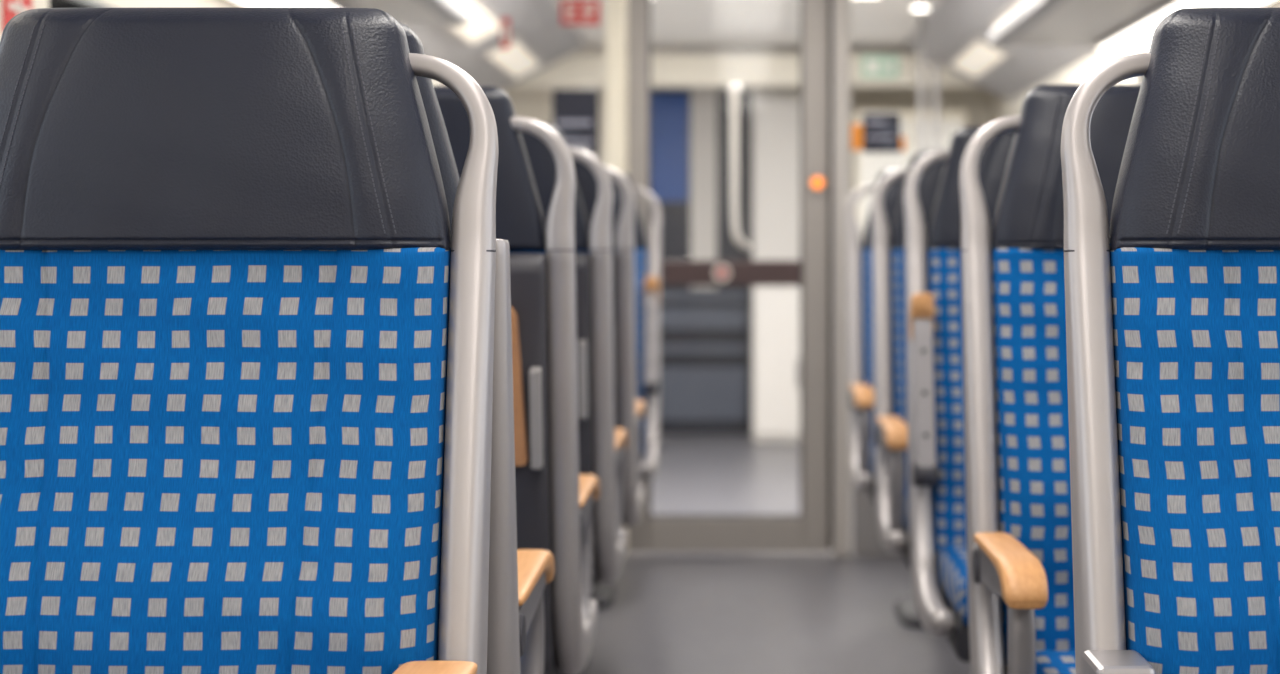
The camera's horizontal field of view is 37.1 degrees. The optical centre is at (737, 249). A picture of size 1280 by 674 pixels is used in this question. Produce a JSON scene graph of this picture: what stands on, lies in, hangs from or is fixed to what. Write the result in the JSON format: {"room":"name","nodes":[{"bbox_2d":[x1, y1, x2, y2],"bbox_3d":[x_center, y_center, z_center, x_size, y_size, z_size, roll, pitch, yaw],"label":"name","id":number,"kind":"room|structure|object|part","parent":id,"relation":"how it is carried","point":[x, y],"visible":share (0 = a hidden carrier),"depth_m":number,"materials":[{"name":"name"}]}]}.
{"room":"train carriage","nodes":[
{"label":"train carriage","id":0,"kind":"room"},
{"bbox_2d":[0,0,444,85],"bbox_3d":[-1.390,-0.025,4.650,0.060,2.150,12.500,0,0,0],"label":"wall","id":1,"kind":"structure","parent":0,"point":[36,4],"depth_m":4.39,"materials":[{"name":"white plastic"}]},
{"bbox_2d":[3,0,31,29],"bbox_3d":[-1.356,-0.455,3.580,0.006,0.110,0.140,0,0,0],"label":"sign","id":2,"kind":"object","parent":1,"relation":"attached to","point":[11,8],"visible":0.31,"depth_m":3.55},
{"bbox_2d":[49,0,100,7],"bbox_3d":[-1.390,-0.150,4.375,0.006,0.760,1.250,0,0,0],"label":"window","id":3,"kind":"structure","parent":1,"relation":"in","point":[52,3],"depth_m":3.97,"materials":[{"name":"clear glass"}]},
{"bbox_2d":[235,0,467,25],"bbox_3d":[-1.085,-0.692,2.075,0.550,0.076,7.250,0,0,0],"label":"luggage rack","id":4,"kind":"object","parent":1,"relation":"attached to","point":[449,12],"visible":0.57,"depth_m":5.28,"materials":[{"name":"grey metal"}]},
{"bbox_2d":[235,0,347,7],"bbox_3d":[-1.210,-0.667,2.080,0.240,0.026,7.160,0,0,0],"label":"strip light","id":5,"kind":"object","parent":4,"relation":"attached to","point":[250,3],"depth_m":5.06,"materials":[{"name":"white plastic"}]},
{"bbox_2d":[337,0,444,22],"bbox_3d":[-1.105,-0.690,2.075,0.510,0.020,7.250,0,0,0],"label":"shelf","id":6,"kind":"object","parent":4,"relation":"attached to","point":[404,11],"depth_m":5.33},
{"bbox_3d":[-0.840,-0.695,2.075,0.060,0.050,7.250,0,0,0],"label":"rail","id":7,"kind":"part","parent":4,"relation":"part of","materials":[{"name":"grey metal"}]},
{"bbox_2d":[440,0,500,44],"bbox_3d":[-1.081,-0.927,7.600,0.165,0.098,1.100,0,0,0],"label":"light","id":8,"kind":"object","parent":1,"relation":"attached to","point":[482,22],"visible":0.56,"depth_m":7.72,"materials":[{"name":"beige plastic"}]},
{"bbox_2d":[403,0,585,90],"bbox_3d":[-1.085,-0.945,8.350,0.550,0.310,3.500,0,0,0],"label":"trim","id":9,"kind":"structure","parent":1,"relation":"attached to","point":[537,23],"depth_m":8.57,"materials":[{"name":"grey plastic"}]},
{"bbox_2d":[483,36,542,78],"bbox_3d":[-1.081,-0.927,9.200,0.165,0.098,1.100,0,0,0],"label":"light","id":10,"kind":"object","parent":1,"relation":"attached to","point":[515,61],"visible":0.98,"depth_m":9.09,"materials":[{"name":"beige plastic"}]},
{"bbox_2d":[503,87,988,165],"bbox_3d":[0.040,-0.025,10.950,3.000,2.150,0.100,0,0,0],"label":"wall","id":11,"kind":"structure","parent":0,"point":[536,103],"depth_m":10.90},
{"bbox_2d":[651,89,753,433],"bbox_3d":[-0.220,0.065,10.857,0.620,1.970,0.065,0,0,0],"label":"door","id":12,"kind":"structure","parent":11,"relation":"in","point":[706,331],"depth_m":10.84,"materials":[{"name":"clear glass"}]},
{"bbox_3d":[-0.390,-0.590,10.846,0.220,0.620,0.008,0,0,0],"label":"glass pane","id":13,"kind":"part","parent":12,"relation":"part of","materials":[{"name":"blue glass"}]},
{"bbox_2d":[510,54,980,86],"bbox_3d":[0.040,-0.965,10.200,2.800,0.170,0.100,0,0,0],"label":"trim","id":14,"kind":"structure","parent":11,"relation":"attached to","point":[574,70],"depth_m":10.15,"materials":[{"name":"beige plastic"}]},
{"bbox_2d":[554,0,939,53],"bbox_3d":[0.040,-1.130,4.650,3.000,0.060,12.700,0,0,0],"label":"ceiling","id":15,"kind":"structure","parent":0,"point":[677,26],"depth_m":9.35,"materials":[{"name":"white plastic"}]},
{"bbox_2d":[909,4,930,9],"bbox_3d":[0.820,-1.092,8.550,0.100,0.018,0.100,0,0,0],"label":"recessed light","id":16,"kind":"object","parent":15,"relation":"in","point":[915,6],"visible":1,"depth_m":8.52,"materials":[{"name":"plastic"}]},
{"bbox_2d":[912,7,928,9],"bbox_3d":[0.820,-1.088,8.550,0.076,0.010,0.076,0,0,0],"label":"diffuser","id":17,"kind":"object","parent":16,"relation":"attached to","point":[913,8],"depth_m":8.53,"materials":[{"name":"white plastic"}]},
{"bbox_2d":[588,434,970,673],"bbox_3d":[0.040,1.080,4.650,3.000,0.060,12.700,0,0,0],"label":"floor","id":18,"kind":"structure","parent":0,"point":[802,612],"depth_m":5.72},
{"bbox_2d":[0,7,498,673],"bbox_3d":[-0.531,0.404,1.666,0.588,1.293,0.578,0,0,0],"label":"seat","id":19,"kind":"object","parent":18,"relation":"on","point":[247,335],"visible":1,"depth_m":1.83,"materials":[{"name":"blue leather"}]},
{"bbox_3d":[-0.533,0.287,1.818,0.494,0.586,0.180,0,0,0],"label":"backrest","id":20,"kind":"part","parent":19,"relation":"part of","materials":[{"name":"blue fabric"}]},
{"bbox_3d":[-0.297,0.242,1.664,0.112,0.880,0.539,0,0,0],"label":"frame","id":21,"kind":"part","parent":19,"relation":"part of","materials":[{"name":"silver metal"}]},
{"bbox_2d":[398,21,554,673],"bbox_3d":[-0.531,0.404,2.249,0.584,1.293,0.573,0,0,0],"label":"seat","id":22,"kind":"object","parent":18,"relation":"on","point":[518,579],"visible":0.1,"depth_m":2.04,"materials":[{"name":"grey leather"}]},
{"bbox_3d":[-0.265,0.335,2.256,0.043,0.694,0.530,0,0,0],"label":"frame","id":23,"kind":"part","parent":22,"relation":"part of","materials":[{"name":"silver metal"}]},
{"bbox_3d":[-0.267,0.432,2.299,0.036,0.055,0.322,0,0,0],"label":"armrest","id":24,"kind":"part","parent":22,"relation":"part of","materials":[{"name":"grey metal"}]},
{"bbox_2d":[433,86,599,673],"bbox_3d":[-0.532,0.404,3.055,0.586,1.293,0.594,0,0,0],"label":"seat","id":25,"kind":"object","parent":18,"relation":"on","point":[554,502],"visible":0.25,"depth_m":2.82,"materials":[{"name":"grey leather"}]},
{"bbox_2d":[511,307,542,469],"bbox_3d":[-0.533,0.201,2.793,0.488,0.245,0.065,0,0,0],"label":"folding table","id":26,"kind":"object","parent":25,"relation":"on","point":[526,322],"depth_m":2.79,"materials":[{"name":"brown wood"}]},
{"bbox_3d":[-0.533,0.287,2.912,0.494,0.586,0.180,0,0,0],"label":"backrest","id":27,"kind":"part","parent":25,"relation":"part of","materials":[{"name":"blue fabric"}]},
{"bbox_3d":[-0.297,0.242,3.066,0.112,0.880,0.539,0,0,0],"label":"frame","id":28,"kind":"part","parent":25,"relation":"part of","materials":[{"name":"silver metal"}]},
{"bbox_3d":[-0.267,0.432,3.114,0.036,0.055,0.322,0,0,0],"label":"armrest","id":29,"kind":"part","parent":25,"relation":"part of","materials":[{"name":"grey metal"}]},
{"bbox_2d":[520,124,627,598],"bbox_3d":[-0.532,0.404,3.895,0.586,1.293,0.594,0,0,0],"label":"seat","id":30,"kind":"object","parent":18,"relation":"on","point":[602,445],"visible":0.21,"depth_m":3.67,"materials":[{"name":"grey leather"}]},
{"bbox_3d":[-0.533,0.287,3.752,0.494,0.586,0.180,0,0,0],"label":"backrest","id":31,"kind":"part","parent":30,"relation":"part of","materials":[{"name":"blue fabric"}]},
{"bbox_2d":[578,340,587,418],"bbox_3d":[-0.533,0.201,3.633,0.488,0.245,0.065,0,0,0],"label":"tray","id":32,"kind":"object","parent":30,"relation":"on","point":[582,344],"depth_m":3.62,"materials":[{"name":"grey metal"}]},
{"bbox_3d":[-0.297,0.242,3.906,0.112,0.880,0.539,0,0,0],"label":"frame","id":33,"kind":"part","parent":30,"relation":"part of","materials":[{"name":"silver metal"}]},
{"bbox_3d":[-0.267,0.432,3.954,0.036,0.055,0.322,0,0,0],"label":"armrest","id":34,"kind":"part","parent":30,"relation":"part of","materials":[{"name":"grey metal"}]},
{"bbox_2d":[561,146,644,673],"bbox_3d":[-0.532,0.404,4.675,0.586,1.293,0.594,0,0,0],"label":"seat","id":35,"kind":"object","parent":18,"relation":"on","point":[629,411],"visible":0.18,"depth_m":4.45,"materials":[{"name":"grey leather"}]},
{"bbox_3d":[-0.297,0.242,4.686,0.112,0.880,0.539,0,0,0],"label":"frame","id":36,"kind":"part","parent":35,"relation":"part of","materials":[{"name":"silver metal"}]},
{"bbox_3d":[-0.267,0.432,4.734,0.036,0.055,0.322,0,0,0],"label":"armrest","id":37,"kind":"part","parent":35,"relation":"part of","materials":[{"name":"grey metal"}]},
{"bbox_2d":[592,173,660,608],"bbox_3d":[-0.533,0.404,5.746,0.583,1.293,0.573,0,0,0],"label":"seat","id":38,"kind":"object","parent":18,"relation":"on","point":[647,258],"visible":0.21,"depth_m":5.86,"materials":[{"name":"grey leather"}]},
{"bbox_3d":[-0.533,0.287,5.898,0.494,0.586,0.180,0,0,0],"label":"backrest","id":39,"kind":"part","parent":38,"relation":"part of","materials":[{"name":"blue fabric"}]},
{"bbox_2d":[641,434,643,454],"bbox_3d":[-0.533,0.598,5.670,0.486,0.095,0.420,0,0,0],"label":"seat cushion","id":40,"kind":"object","parent":38,"relation":"on","point":[642,435],"depth_m":5.79,"materials":[{"name":"blue fabric"}]},
{"bbox_3d":[-0.297,0.242,5.744,0.112,0.880,0.539,0,0,0],"label":"frame","id":41,"kind":"part","parent":38,"relation":"part of","materials":[{"name":"silver metal"}]},
{"bbox_3d":[-0.267,0.282,5.840,0.036,0.322,0.055,0,-10,0],"label":"armrest","id":42,"kind":"part","parent":38,"relation":"part of","materials":[{"name":"grey metal"}]},
{"bbox_2d":[752,95,799,441],"bbox_3d":[0.300,0.100,10.595,0.440,1.900,0.490,0,0,0],"label":"wall","id":43,"kind":"structure","parent":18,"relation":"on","point":[775,118],"depth_m":10.36,"materials":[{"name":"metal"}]},
{"bbox_3d":[0.295,-0.325,10.373,0.410,0.990,0.017,0,0,0],"label":"cabinet door","id":44,"kind":"part","parent":43,"relation":"part of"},
{"bbox_3d":[0.295,0.610,10.373,0.410,0.800,0.017,0,0,0],"label":"cabinet door","id":45,"kind":"part","parent":43,"relation":"part of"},
{"bbox_2d":[797,360,799,387],"bbox_3d":[0.380,0.675,10.364,0.120,0.150,0.007,0,0,0],"label":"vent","id":46,"kind":"object","parent":43,"relation":"attached to","point":[798,361],"depth_m":10.36,"materials":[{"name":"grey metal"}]},
{"bbox_2d":[846,169,922,627],"bbox_3d":[0.616,0.404,5.466,0.586,1.293,0.577,0,0,0],"label":"seat","id":47,"kind":"object","parent":18,"relation":"on","point":[859,260],"visible":0.17,"depth_m":5.61,"materials":[{"name":"grey metal"}]},
{"bbox_3d":[0.350,0.432,5.416,0.036,0.055,0.322,0,0,0],"label":"armrest","id":48,"kind":"part","parent":47,"relation":"part of","materials":[{"name":"brown wood"}]},
{"bbox_3d":[0.381,0.242,5.464,0.112,0.880,0.539,0,0,0],"label":"frame","id":49,"kind":"part","parent":47,"relation":"part of","materials":[{"name":"silver metal"}]},
{"bbox_3d":[0.617,0.287,5.618,0.494,0.586,0.180,0,0,0],"label":"backrest","id":50,"kind":"part","parent":47,"relation":"part of","materials":[{"name":"blue fabric"}]},
{"bbox_2d":[870,439,874,475],"bbox_3d":[0.617,0.598,5.390,0.486,0.095,0.420,0,0,0],"label":"seat cushion","id":51,"kind":"object","parent":47,"relation":"on","point":[872,442],"depth_m":5.34,"materials":[{"name":"blue fabric"}]},
{"bbox_2d":[871,150,945,569],"bbox_3d":[0.616,0.404,4.386,0.586,1.293,0.577,0,0,0],"label":"seat","id":52,"kind":"object","parent":18,"relation":"on","point":[889,301],"visible":0.26,"depth_m":4.53,"materials":[{"name":"grey metal"}]},
{"bbox_3d":[0.350,0.432,4.336,0.036,0.055,0.322,0,0,0],"label":"armrest","id":53,"kind":"part","parent":52,"relation":"part of","materials":[{"name":"brown wood"}]},
{"bbox_3d":[0.381,0.242,4.384,0.112,0.880,0.539,0,0,0],"label":"frame","id":54,"kind":"part","parent":52,"relation":"part of","materials":[{"name":"silver metal"}]},
{"bbox_3d":[0.617,0.287,4.538,0.494,0.586,0.180,0,0,0],"label":"backrest","id":55,"kind":"part","parent":52,"relation":"part of","materials":[{"name":"blue fabric"}]},
{"bbox_2d":[904,485,908,532],"bbox_3d":[0.617,0.598,4.310,0.486,0.095,0.420,0,0,0],"label":"seat cushion","id":56,"kind":"object","parent":52,"relation":"on","point":[906,496],"depth_m":4.25,"materials":[{"name":"blue fabric"}]},
{"bbox_2d":[851,110,966,247],"bbox_3d":[0.930,0.150,10.519,0.600,1.800,0.662,0,0,0],"label":"wall","id":57,"kind":"structure","parent":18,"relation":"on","point":[866,168],"depth_m":10.19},
{"bbox_3d":[0.785,0.150,10.195,0.270,1.700,0.014,0,0,0],"label":"cabinet door","id":58,"kind":"part","parent":57,"relation":"part of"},
{"bbox_3d":[1.075,0.150,10.195,0.270,1.700,0.014,0,0,0],"label":"cabinet door","id":59,"kind":"part","parent":57,"relation":"part of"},
{"bbox_2d":[919,15,938,150],"bbox_3d":[0.894,-0.025,8.900,0.096,2.150,0.029,0,0,0],"label":"grab rail","id":60,"kind":"object","parent":18,"relation":"on","point":[922,58],"visible":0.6,"depth_m":8.89,"materials":[{"name":"grey metal"}]},
{"bbox_3d":[0.898,-0.575,8.900,0.088,0.677,0.029,0,0,0],"label":"rail","id":61,"kind":"part","parent":60,"relation":"part of","materials":[{"name":"grey metal"}]},
{"bbox_2d":[904,126,1015,661],"bbox_3d":[0.617,0.404,3.486,0.583,1.293,0.573,0,0,0],"label":"seat","id":62,"kind":"object","parent":18,"relation":"on","point":[933,279],"visible":0.21,"depth_m":3.60,"materials":[{"name":"grey metal"}]},
{"bbox_3d":[0.350,0.282,3.580,0.036,0.322,0.055,0,-10,0],"label":"armrest","id":63,"kind":"part","parent":62,"relation":"part of","materials":[{"name":"grey metal"}]},
{"bbox_3d":[0.381,0.242,3.484,0.112,0.880,0.539,0,0,0],"label":"frame","id":64,"kind":"part","parent":62,"relation":"part of","materials":[{"name":"silver metal"}]},
{"bbox_3d":[0.617,0.287,3.638,0.494,0.586,0.180,0,0,0],"label":"backrest","id":65,"kind":"part","parent":62,"relation":"part of","materials":[{"name":"blue fabric"}]},
{"bbox_2d":[936,544,968,625],"bbox_3d":[0.617,0.598,3.410,0.486,0.095,0.420,0,0,0],"label":"seat cushion","id":66,"kind":"object","parent":62,"relation":"on","point":[951,559],"depth_m":3.37,"materials":[{"name":"blue fabric"}]},
{"bbox_2d":[959,84,1140,673],"bbox_3d":[0.616,0.404,2.546,0.586,1.293,0.577,0,0,0],"label":"seat","id":67,"kind":"object","parent":18,"relation":"on","point":[1019,525],"visible":0.41,"depth_m":2.70,"materials":[{"name":"blue leather"}]},
{"bbox_3d":[0.381,0.242,2.544,0.112,0.880,0.539,0,0,0],"label":"frame","id":68,"kind":"part","parent":67,"relation":"part of","materials":[{"name":"silver metal"}]},
{"bbox_3d":[0.350,0.432,2.496,0.036,0.055,0.322,0,0,0],"label":"armrest","id":69,"kind":"part","parent":67,"relation":"part of","materials":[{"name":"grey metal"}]},
{"bbox_3d":[0.617,0.287,2.698,0.494,0.586,0.180,0,0,0],"label":"backrest","id":70,"kind":"part","parent":67,"relation":"part of","materials":[{"name":"blue fabric"}]},
{"bbox_2d":[1007,649,1075,673],"bbox_3d":[0.617,0.598,2.470,0.486,0.095,0.420,0,0,0],"label":"seat cushion","id":71,"kind":"object","parent":67,"relation":"on","point":[1048,661],"depth_m":2.54,"materials":[{"name":"blue fabric"}]},
{"bbox_2d":[1061,8,1279,673],"bbox_3d":[0.616,0.404,1.666,0.585,1.293,0.573,0,0,0],"label":"seat","id":72,"kind":"object","parent":18,"relation":"on","point":[1172,311],"visible":1,"depth_m":1.83,"materials":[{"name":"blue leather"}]},
{"bbox_3d":[0.381,0.242,1.664,0.112,0.880,0.539,0,0,0],"label":"frame","id":73,"kind":"part","parent":72,"relation":"part of","materials":[{"name":"silver metal"}]},
{"bbox_2d":[1082,650,1155,673],"bbox_3d":[0.350,0.418,1.751,0.054,0.085,0.082,0,0,0],"label":"armrest","id":74,"kind":"object","parent":72,"relation":"attached to","point":[1093,661],"depth_m":1.74,"materials":[{"name":"grey plastic"}]},
{"bbox_3d":[0.617,0.287,1.818,0.494,0.586,0.180,0,0,0],"label":"backrest","id":75,"kind":"part","parent":72,"relation":"part of","materials":[{"name":"blue fabric"}]},
{"bbox_2d":[852,51,1148,555],"bbox_3d":[0.040,-0.025,6.540,2.800,2.150,0.060,0,0,0],"label":"wall partition","id":76,"kind":"structure","parent":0,"point":[866,541],"depth_m":6.51,"materials":[{"name":"grey metal"}]},
{"bbox_2d":[605,0,626,555],"bbox_3d":[-0.420,-0.025,6.540,0.070,2.150,0.100,0,0,0],"label":"trim","id":77,"kind":"structure","parent":76,"relation":"attached to","point":[615,10],"depth_m":6.49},
{"bbox_2d":[627,0,832,551],"bbox_3d":[-0.028,0.034,6.509,0.705,2.008,0.107,0,0,0],"label":"door","id":78,"kind":"structure","parent":76,"relation":"in","point":[811,530],"depth_m":6.52,"materials":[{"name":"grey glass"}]},
{"bbox_3d":[0.008,-0.285,6.498,0.070,0.577,0.085,0,0,0],"label":"grab handle","id":79,"kind":"part","parent":78,"relation":"part of","materials":[{"name":"metal"}]},
{"bbox_2d":[810,171,824,194],"bbox_3d":[0.272,-0.230,6.507,0.052,0.080,0.022,0,0,0],"label":"button","id":80,"kind":"object","parent":78,"relation":"attached to","point":[817,178],"visible":1,"depth_m":6.51,"materials":[{"name":"orange plastic"}]},
{"bbox_2d":[811,177,823,188],"bbox_3d":[0.272,-0.230,6.502,0.042,0.042,0.012,0,0,0],"label":"lamp","id":81,"kind":"object","parent":80,"relation":"attached to","point":[816,182],"depth_m":6.50,"materials":[{"name":"orange plastic"}]},
{"bbox_2d":[832,0,850,556],"bbox_3d":[0.355,-0.025,6.540,0.060,2.150,0.100,0,0,0],"label":"trim","id":82,"kind":"structure","parent":76,"relation":"attached to","point":[841,8],"depth_m":6.49,"materials":[{"name":"grey metal"}]},
{"bbox_3d":[-0.878,-0.100,6.540,0.845,1.740,0.008,0,0,0],"label":"window","id":83,"kind":"structure","parent":76,"relation":"in","visible":0},
{"bbox_2d":[501,17,509,48],"bbox_3d":[-0.800,-0.745,6.532,0.030,0.110,0.006,0,0,0],"label":"sign","id":84,"kind":"object","parent":83,"relation":"attached to","point":[505,21],"visible":1,"depth_m":6.53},
{"bbox_2d":[553,89,598,158],"bbox_3d":[-0.556,-0.422,6.518,0.157,0.255,0.037,0,0,0],"label":"display","id":85,"kind":"object","parent":83,"relation":"attached to","point":[575,111],"visible":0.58,"depth_m":6.50,"materials":[{"name":"black plastic"}]},
{"bbox_2d":[561,0,599,24],"bbox_3d":[-0.542,-0.820,6.532,0.135,0.090,0.006,0,0,0],"label":"warning sign","id":86,"kind":"object","parent":83,"relation":"attached to","point":[573,12],"visible":1,"depth_m":6.53,"materials":[{"name":"red plastic"}]},
{"bbox_3d":[0.882,-0.100,6.540,0.995,1.740,0.008,0,0,0],"label":"window","id":87,"kind":"structure","parent":76,"relation":"in","visible":0},
{"bbox_2d":[851,113,905,152],"bbox_3d":[0.482,-0.403,6.518,0.184,0.135,0.037,0,0,0],"label":"sign","id":88,"kind":"object","parent":87,"relation":"attached to","point":[879,132],"visible":1,"depth_m":6.50,"materials":[{"name":"black plastic"}]},
{"bbox_3d":[0.492,-0.403,6.519,0.128,0.135,0.035,0,0,0],"label":"casing","id":89,"kind":"part","parent":88,"relation":"part of","materials":[{"name":"black plastic"}]},
{"bbox_2d":[861,55,898,77],"bbox_3d":[0.489,-0.630,6.532,0.131,0.080,0.006,0,0,0],"label":"exit sign","id":90,"kind":"object","parent":87,"relation":"attached to","point":[872,66],"visible":1,"depth_m":6.53,"materials":[{"name":"green plastic"}]},
{"bbox_2d":[989,0,1279,122],"bbox_3d":[1.470,-0.025,4.650,0.060,2.150,12.500,0,0,0],"label":"wall","id":91,"kind":"structure","parent":0,"point":[999,107],"depth_m":8.15,"materials":[{"name":"white plastic"}]},
{"bbox_2d":[948,36,1010,78],"bbox_3d":[1.161,-0.927,9.200,0.165,0.098,1.100,0,0,0],"label":"light","id":92,"kind":"object","parent":91,"relation":"attached to","point":[977,58],"visible":0.98,"depth_m":9.08,"materials":[{"name":"beige plastic"}]},
{"bbox_2d":[905,0,1099,100],"bbox_3d":[1.165,-0.945,8.350,0.550,0.310,3.500,0,0,0],"label":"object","id":93,"kind":"structure","parent":91,"relation":"attached to","point":[951,25],"depth_m":8.70,"materials":[{"name":"grey plastic"}]},
{"bbox_2d":[989,0,1027,28],"bbox_3d":[1.161,-0.927,7.600,0.165,0.098,1.100,0,0,0],"label":"light","id":94,"kind":"object","parent":91,"relation":"attached to","point":[1017,4],"visible":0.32,"depth_m":7.67,"materials":[{"name":"beige plastic"}]},
{"bbox_2d":[989,0,1270,50],"bbox_3d":[1.135,-0.692,2.375,0.610,0.076,7.850,0,0,0],"label":"luggage rack","id":95,"kind":"object","parent":91,"relation":"attached to","point":[1106,25],"visible":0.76,"depth_m":5.63,"materials":[{"name":"grey metal"}]},
{"bbox_3d":[0.860,-0.695,2.375,0.060,0.050,7.850,0,0,0],"label":"rail","id":96,"kind":"part","parent":95,"relation":"part of","materials":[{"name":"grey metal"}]},
{"bbox_2d":[1009,0,1167,44],"bbox_3d":[1.155,-0.690,2.375,0.570,0.020,7.850,0,0,0],"label":"shelf","id":97,"kind":"object","parent":95,"relation":"attached to","point":[1062,22],"depth_m":5.63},
{"bbox_2d":[1093,0,1270,50],"bbox_3d":[1.290,-0.667,2.380,0.240,0.026,7.760,0,0,0],"label":"strip light","id":98,"kind":"object","parent":95,"relation":"attached to","point":[1135,33],"depth_m":5.57,"materials":[{"name":"white plastic"}]}
]}

